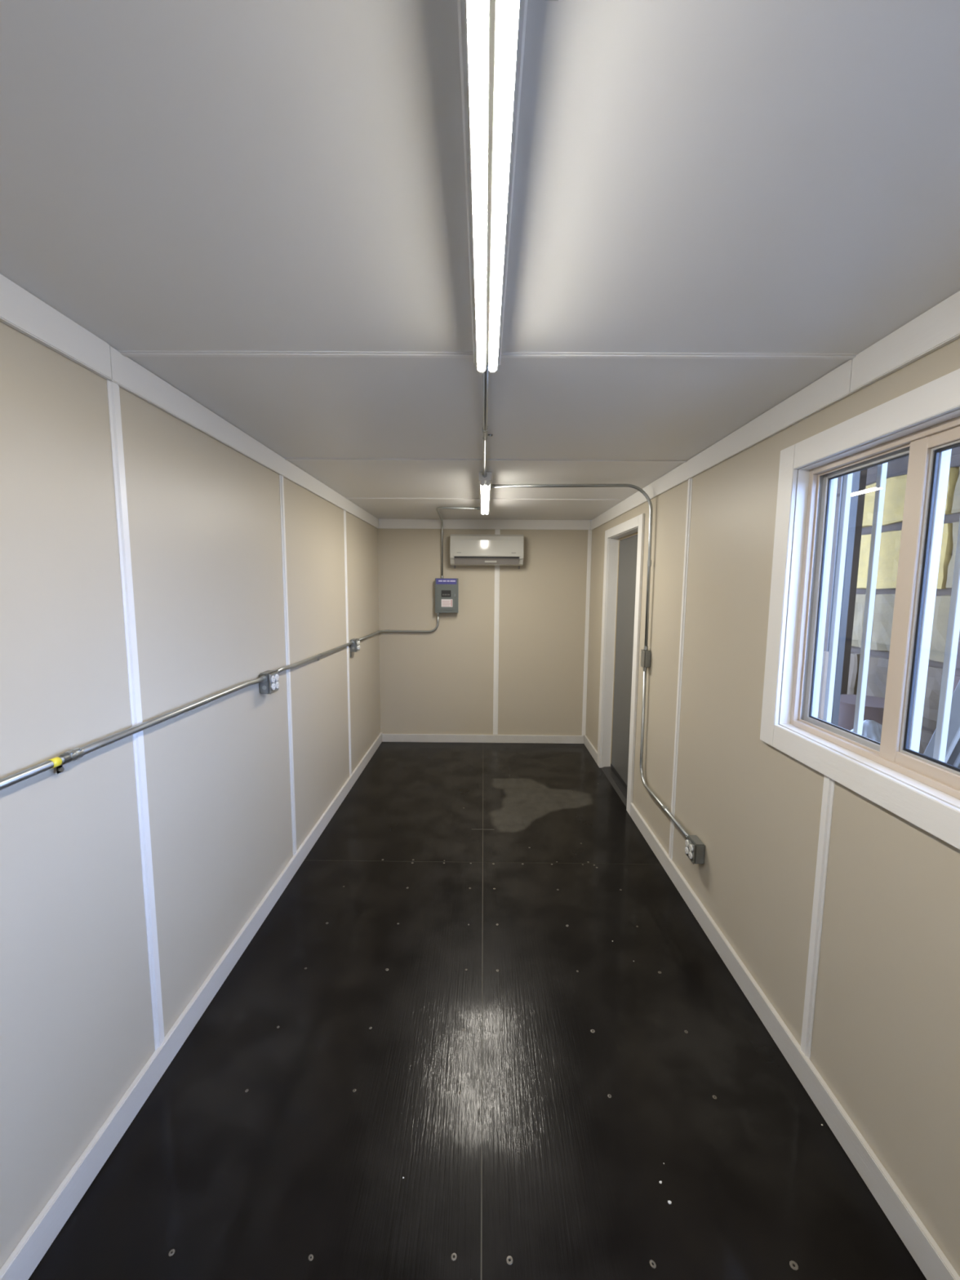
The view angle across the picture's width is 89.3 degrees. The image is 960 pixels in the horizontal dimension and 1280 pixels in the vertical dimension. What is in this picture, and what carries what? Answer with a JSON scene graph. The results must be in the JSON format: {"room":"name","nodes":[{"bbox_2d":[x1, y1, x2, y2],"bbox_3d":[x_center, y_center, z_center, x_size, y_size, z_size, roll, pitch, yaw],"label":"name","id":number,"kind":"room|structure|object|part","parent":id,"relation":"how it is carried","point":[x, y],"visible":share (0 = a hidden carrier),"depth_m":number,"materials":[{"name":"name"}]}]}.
{"room":"portable office container","nodes":[
{"label":"portable office container","id":0,"kind":"room"},
{"bbox_2d":[0,321,380,1269],"bbox_3d":[-1.161,0.246,2.261,0.130,2.596,6.184,0,6,0],"label":"wall","id":1,"kind":"structure","parent":0,"point":[151,567],"depth_m":1.55,"materials":[{"name":"paint"}]},
{"bbox_2d":[0,273,111,379],"bbox_3d":[-1.103,-0.695,0.305,0.018,0.100,2.260,0,6,0],"label":"trim","id":2,"kind":"structure","parent":1,"relation":"attached to","point":[22,311],"depth_m":1.23,"materials":[{"name":"white paint"}]},
{"bbox_3d":[-1.166,0.396,0.973,0.100,2.415,1.219,0,6,0],"label":"wall panel","id":3,"kind":"part","parent":1,"relation":"part of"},
{"bbox_2d":[0,675,266,790],"bbox_3d":[-1.088,0.365,0.860,0.033,0.054,3.133,0,6,0],"label":"conduit","id":4,"kind":"object","parent":1,"relation":"attached to","point":[73,754],"visible":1,"depth_m":1.38,"materials":[{"name":"silver metal"}]},
{"bbox_2d":[0,732,382,1279],"bbox_3d":[-1.105,1.387,2.385,0.018,0.102,5.944,0,6,0],"label":"baseboard","id":5,"kind":"structure","parent":1,"relation":"attached to","point":[33,1246],"depth_m":1.59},
{"bbox_3d":[-1.157,0.264,2.184,0.100,2.415,1.216,0,6,0],"label":"wall panel","id":6,"kind":"part","parent":1,"relation":"part of","materials":[{"name":"beige paint"}]},
{"bbox_2d":[107,345,378,528],"bbox_3d":[-1.081,-1.016,3.260,0.016,0.099,3.682,0,6,0],"label":"trim","id":7,"kind":"structure","parent":1,"relation":"attached to","point":[132,377],"depth_m":1.94,"materials":[{"name":"white paint"}]},
{"bbox_2d":[258,670,279,693],"bbox_3d":[-1.071,0.214,2.471,0.065,0.106,0.106,0,6,0],"label":"outlet box","id":8,"kind":"object","parent":1,"relation":"attached to","point":[271,685],"visible":1,"depth_m":2.43,"materials":[{"name":"metal"}]},
{"bbox_3d":[-1.048,0.214,2.471,0.006,0.106,0.106,0,6,0],"label":"plate","id":9,"kind":"part","parent":8,"relation":"part of","materials":[{"name":"silver metal"}]},
{"bbox_2d":[275,640,354,673],"bbox_3d":[-1.073,0.105,3.294,0.033,0.067,1.556,0,6,0],"label":"conduit","id":10,"kind":"object","parent":1,"relation":"attached to","point":[352,642],"visible":0.81,"depth_m":3.10,"materials":[{"name":"silver metal"}]},
{"bbox_3d":[-1.148,0.132,3.397,0.100,2.415,1.222,0,6,0],"label":"wall panel","id":11,"kind":"part","parent":1,"relation":"part of","materials":[{"name":"beige paint"}]},
{"bbox_2d":[350,638,359,657],"bbox_3d":[-1.058,0.066,4.125,0.065,0.151,0.106,0,6,0],"label":"outlet box","id":12,"kind":"object","parent":1,"relation":"attached to","point":[355,647],"visible":1,"depth_m":4.08,"materials":[{"name":"metal"}]},
{"bbox_3d":[-1.035,0.044,4.122,0.006,0.106,0.106,0,6,0],"label":"plate","id":13,"kind":"part","parent":12,"relation":"part of","materials":[{"name":"silver metal"}]},
{"bbox_3d":[-1.138,0.000,4.610,0.100,2.415,1.218,0,6,0],"label":"wall panel","id":14,"kind":"part","parent":1,"relation":"part of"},
{"bbox_2d":[359,613,439,640],"bbox_3d":[-0.757,-0.131,4.675,0.646,0.221,1.038,0,6,0],"label":"conduit","id":15,"kind":"object","parent":1,"relation":"attached to","point":[437,614],"visible":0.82,"depth_m":5.17,"materials":[{"name":"silver metal"}]},
{"bbox_2d":[28,742,926,1279],"bbox_3d":[0.008,1.495,2.388,2.486,0.102,6.184,0,6,0],"label":"floor","id":16,"kind":"structure","parent":0,"point":[440,997],"depth_m":1.66,"materials":[{"name":"black wood"}]},
{"bbox_2d":[0,0,959,520],"bbox_3d":[0.026,-0.982,2.118,2.486,0.106,6.184,0,6,0],"label":"ceiling","id":17,"kind":"structure","parent":0,"point":[719,206],"depth_m":0.92,"materials":[{"name":"white plastic"}]},
{"bbox_2d":[435,506,479,577],"bbox_3d":[-0.342,-0.893,4.580,0.337,0.596,1.010,-2,7,-23],"label":"conduit","id":18,"kind":"object","parent":17,"relation":"attached to","point":[437,508],"visible":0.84,"depth_m":4.46,"materials":[{"name":"silver metal"}]},
{"bbox_3d":[0.016,-0.823,0.861,2.246,0.050,1.219,0,6,0],"label":"panel","id":19,"kind":"part","parent":17,"relation":"part of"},
{"bbox_3d":[0.044,-1.216,4.470,2.246,0.050,1.215,0,6,0],"label":"panel","id":20,"kind":"part","parent":17,"relation":"part of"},
{"bbox_2d":[479,471,492,514],"bbox_3d":[0.037,-1.052,3.574,0.079,0.080,1.219,0,6,0],"label":"strip light","id":21,"kind":"object","parent":17,"relation":"attached to","point":[485,483],"visible":1,"depth_m":3.22,"materials":[{"name":"white plastic"}]},
{"bbox_3d":[0.035,-1.085,3.273,2.246,0.050,1.192,0,6,0],"label":"panel","id":22,"kind":"part","parent":17,"relation":"part of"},
{"bbox_2d":[482,364,493,477],"bbox_3d":[0.034,-0.923,2.195,0.049,0.031,1.552,0,6,0],"label":"conduit","id":23,"kind":"object","parent":17,"relation":"attached to","point":[485,375],"visible":0.77,"depth_m":1.90,"materials":[{"name":"silver metal"}]},
{"bbox_3d":[0.025,-0.955,2.074,2.246,0.050,1.219,0,6,0],"label":"panel","id":24,"kind":"part","parent":17,"relation":"part of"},
{"bbox_2d":[457,0,558,373],"bbox_3d":[0.034,-0.752,0.818,0.115,0.080,1.224,0,6,0],"label":"strip light","id":25,"kind":"object","parent":17,"relation":"attached to","point":[491,33],"visible":1,"depth_m":0.69,"materials":[{"name":"white metal"}]},
{"bbox_2d":[377,528,591,737],"bbox_3d":[0.040,-0.062,5.253,2.486,2.415,0.110,0,6,0],"label":"wall","id":26,"kind":"structure","parent":0,"point":[513,658],"depth_m":5.21,"materials":[{"name":"beige paint"}]},
{"bbox_3d":[-0.514,-0.067,5.262,1.379,2.415,0.100,0,6,0],"label":"wall panel","id":27,"kind":"part","parent":26,"relation":"part of","materials":[{"name":"beige paint"}]},
{"bbox_2d":[435,577,458,613],"bbox_3d":[-0.348,-0.469,5.115,0.244,0.360,0.101,0,6,0],"label":"breaker panel","id":28,"kind":"object","parent":26,"relation":"attached to","point":[446,589],"visible":1,"depth_m":5.07,"materials":[{"name":"grey metal"}]},
{"bbox_3d":[-0.351,-0.442,5.074,0.206,0.260,0.007,0,6,0],"label":"panel door","id":29,"kind":"part","parent":28,"relation":"part of","materials":[{"name":"grey metal"}]},
{"bbox_2d":[438,580,455,582],"bbox_3d":[-0.344,-0.614,5.056,0.177,0.014,0.001,0,6,0],"label":"print","id":30,"kind":"object","parent":28,"relation":"attached to","point":[438,580],"depth_m":5.06},
{"bbox_2d":[442,600,452,606],"bbox_3d":[-0.344,-0.386,5.076,0.102,0.068,0.001,0,6,0],"label":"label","id":31,"kind":"object","parent":28,"relation":"attached to","point":[445,602],"depth_m":5.08,"materials":[{"name":"white paper"}]},
{"bbox_2d":[382,733,583,743],"bbox_3d":[0.031,1.082,5.323,2.210,0.088,0.018,0,6,0],"label":"baseboard","id":32,"kind":"structure","parent":26,"relation":"attached to","point":[446,738],"depth_m":5.31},
{"bbox_2d":[378,519,591,529],"bbox_3d":[0.048,-1.207,5.074,2.210,0.098,0.018,0,6,0],"label":"trim","id":33,"kind":"structure","parent":26,"relation":"attached to","point":[383,523],"depth_m":5.07,"materials":[{"name":"white paint"}]},
{"bbox_2d":[449,533,524,568],"bbox_3d":[0.070,-0.910,5.011,0.748,0.340,0.205,0,6,0],"label":"air conditioner","id":34,"kind":"object","parent":26,"relation":"attached to","point":[464,549],"visible":1,"depth_m":4.91,"materials":[{"name":"white plastic"}]},
{"bbox_3d":[0.069,-0.933,4.914,0.688,0.176,0.016,0,6,0],"label":"panel","id":35,"kind":"part","parent":34,"relation":"part of","materials":[{"name":"white plastic"}]},
{"bbox_3d":[0.730,-0.057,5.253,1.105,2.415,0.100,0,6,0],"label":"wall panel","id":36,"kind":"part","parent":26,"relation":"part of","materials":[{"name":"beige paint"}]},
{"bbox_2d":[585,337,959,1276],"bbox_3d":[1.195,0.265,2.245,0.130,2.596,6.184,0,6,0],"label":"wall","id":37,"kind":"structure","parent":0,"point":[843,911],"depth_m":1.77,"materials":[{"name":"paint"}]},
{"bbox_2d":[491,484,653,650],"bbox_3d":[0.604,-0.492,3.280,1.079,1.106,0.048,1,6,6],"label":"conduit","id":38,"kind":"object","parent":37,"relation":"attached to","point":[493,486],"visible":0.92,"depth_m":3.22,"materials":[{"name":"silver metal"}]},
{"bbox_3d":[1.208,0.019,4.595,0.100,2.415,1.218,0,6,0],"label":"wall panel","id":39,"kind":"part","parent":37,"relation":"part of","materials":[{"name":"beige paint"}]},
{"bbox_2d":[596,513,644,815],"bbox_3d":[1.209,0.169,4.048,0.148,2.237,1.060,0,6,0],"label":"door","id":40,"kind":"structure","parent":37,"relation":"in","point":[624,547],"depth_m":4.25,"materials":[{"name":"white paint"}]},
{"bbox_3d":[1.255,0.198,4.051,0.035,2.138,0.880,0,6,0],"label":"frame","id":41,"kind":"part","parent":40,"relation":"part of","materials":[{"name":"white wood"}]},
{"bbox_2d":[640,649,651,667],"bbox_3d":[1.122,0.126,3.287,0.050,0.118,0.068,0,6,0],"label":"device box","id":42,"kind":"object","parent":37,"relation":"attached to","point":[645,655],"visible":0.98,"depth_m":3.26,"materials":[{"name":"metal"}]},
{"bbox_3d":[1.101,0.126,3.287,0.004,0.118,0.068,0,6,0],"label":"plate","id":43,"kind":"part","parent":42,"relation":"part of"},
{"bbox_3d":[1.198,0.151,3.381,0.100,2.415,1.222,0,6,0],"label":"wall panel","id":44,"kind":"part","parent":37,"relation":"part of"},
{"bbox_2d":[640,666,688,835],"bbox_3d":[1.114,0.625,2.928,0.030,0.800,0.856,0,6,0],"label":"conduit","id":45,"kind":"object","parent":37,"relation":"attached to","point":[664,807],"visible":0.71,"depth_m":3.30,"materials":[{"name":"silver metal"}]},
{"bbox_2d":[684,835,705,864],"bbox_3d":[1.101,1.075,2.495,0.065,0.106,0.106,0,6,0],"label":"outlet box","id":46,"kind":"object","parent":37,"relation":"attached to","point":[695,849],"visible":1,"depth_m":2.45,"materials":[{"name":"metal"}]},
{"bbox_3d":[1.078,1.075,2.495,0.006,0.106,0.106,0,6,0],"label":"plate","id":47,"kind":"part","parent":46,"relation":"part of","materials":[{"name":"silver metal"}]},
{"bbox_2d":[590,359,853,530],"bbox_3d":[1.149,-1.000,3.275,0.016,0.103,3.622,0,6,0],"label":"trim","id":48,"kind":"structure","parent":37,"relation":"attached to","point":[834,386],"depth_m":1.99,"materials":[{"name":"white paint"}]},
{"bbox_2d":[583,734,959,1279],"bbox_3d":[1.123,1.405,2.361,0.018,0.102,5.926,0,6,0],"label":"baseboard","id":49,"kind":"structure","parent":37,"relation":"attached to","point":[922,1247],"depth_m":1.56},
{"bbox_2d":[760,368,959,849],"bbox_3d":[1.217,-0.097,1.343,0.198,1.116,1.086,0,6,0],"label":"window","id":50,"kind":"structure","parent":37,"relation":"in","point":[928,445],"depth_m":1.46,"materials":[{"name":"white paint"}]},
{"bbox_3d":[1.233,-0.096,1.343,0.071,0.934,0.904,0,6,0],"label":"track frame","id":51,"kind":"part","parent":50,"relation":"part of","materials":[{"name":"white plastic"}]},
{"bbox_3d":[1.185,-0.097,1.343,0.018,0.934,0.904,0,6,0],"label":"vinyl frame","id":52,"kind":"part","parent":50,"relation":"part of","materials":[{"name":"white plastic"}]},
{"bbox_3d":[1.231,-0.119,1.552,0.028,0.906,0.455,0,6,0],"label":"sliding sash","id":53,"kind":"part","parent":50,"relation":"part of","materials":[{"name":"white plastic"}]},
{"bbox_3d":[1.196,-0.076,1.152,0.028,0.898,0.479,0,6,0],"label":"fixed sash","id":54,"kind":"part","parent":50,"relation":"part of","materials":[{"name":"beige plastic"}]},
{"bbox_2d":[849,290,959,392],"bbox_3d":[1.125,-0.678,0.320,0.018,0.104,2.320,0,6,0],"label":"trim","id":55,"kind":"structure","parent":37,"relation":"attached to","point":[938,326],"depth_m":1.27,"materials":[{"name":"white paint"}]},
{"label":"outside","id":56,"kind":"structure","parent":0,"visible":0},
{"bbox_3d":[30.610,2.139,-0.002,58.757,0.100,120.000,0,6,0],"label":"ground","id":57,"kind":"structure","parent":56,"visible":0},
{"bbox_2d":[817,651,828,719],"bbox_3d":[2.289,0.796,3.288,0.042,1.450,0.032,0,6,0],"label":"batten","id":58,"kind":"object","parent":57,"relation":"on","point":[825,654],"visible":0.23,"depth_m":3.22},
{"bbox_2d":[826,471,860,725],"bbox_3d":[2.427,-0.173,3.282,0.090,3.380,0.140,0,6,0],"label":"steel post","id":59,"kind":"object","parent":57,"relation":"on","point":[855,477],"visible":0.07,"depth_m":3.23,"materials":[{"name":"metal"}]},
{"bbox_2d":[840,468,867,693],"bbox_3d":[3.700,-0.343,4.924,0.140,3.380,0.180,0,6,-5],"label":"timber post","id":60,"kind":"object","parent":57,"relation":"on","point":[863,477],"visible":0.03,"depth_m":4.83,"materials":[{"name":"brown wood"}]},
{"bbox_2d":[837,693,884,730],"bbox_3d":[3.476,0.977,4.405,0.554,0.866,0.554,0,6,0],"label":"drum","id":61,"kind":"object","parent":57,"relation":"on","point":[873,705],"visible":0.13,"depth_m":4.26,"materials":[{"name":"grey metal"}]},
{"bbox_2d":[850,719,882,742],"bbox_3d":[2.860,1.034,3.625,0.505,0.912,0.507,-1,6,-16],"label":"plastic sheeting","id":62,"kind":"object","parent":57,"relation":"on","point":[872,729],"visible":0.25,"depth_m":3.50,"materials":[{"name":"plastic"}]},
{"bbox_2d":[822,446,959,754],"bbox_3d":[4.557,-0.324,4.911,1.307,3.382,5.713,0,6,0],"label":"wall","id":63,"kind":"structure","parent":57,"relation":"on","point":[897,469],"depth_m":4.78,"materials":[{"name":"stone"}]},
{"bbox_2d":[923,680,959,763],"bbox_3d":[2.287,0.361,2.330,0.032,2.521,0.827,-1,6,-10],"label":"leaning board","id":64,"kind":"object","parent":57,"relation":"on","point":[953,732],"visible":0.08,"depth_m":2.33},
{"bbox_2d":[946,737,959,767],"bbox_3d":[2.362,0.360,2.340,0.032,2.521,0.827,-1,6,-10],"label":"leaning board","id":65,"kind":"object","parent":57,"relation":"on","point":[954,758],"visible":0.02,"depth_m":2.39,"materials":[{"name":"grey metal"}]},
{"bbox_2d":[952,631,959,693],"bbox_3d":[3.507,0.787,2.845,0.580,1.580,1.100,0,6,0],"label":"crate","id":66,"kind":"object","parent":57,"relation":"on","point":[957,676],"visible":0.02,"depth_m":3.28,"materials":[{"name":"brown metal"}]}
]}

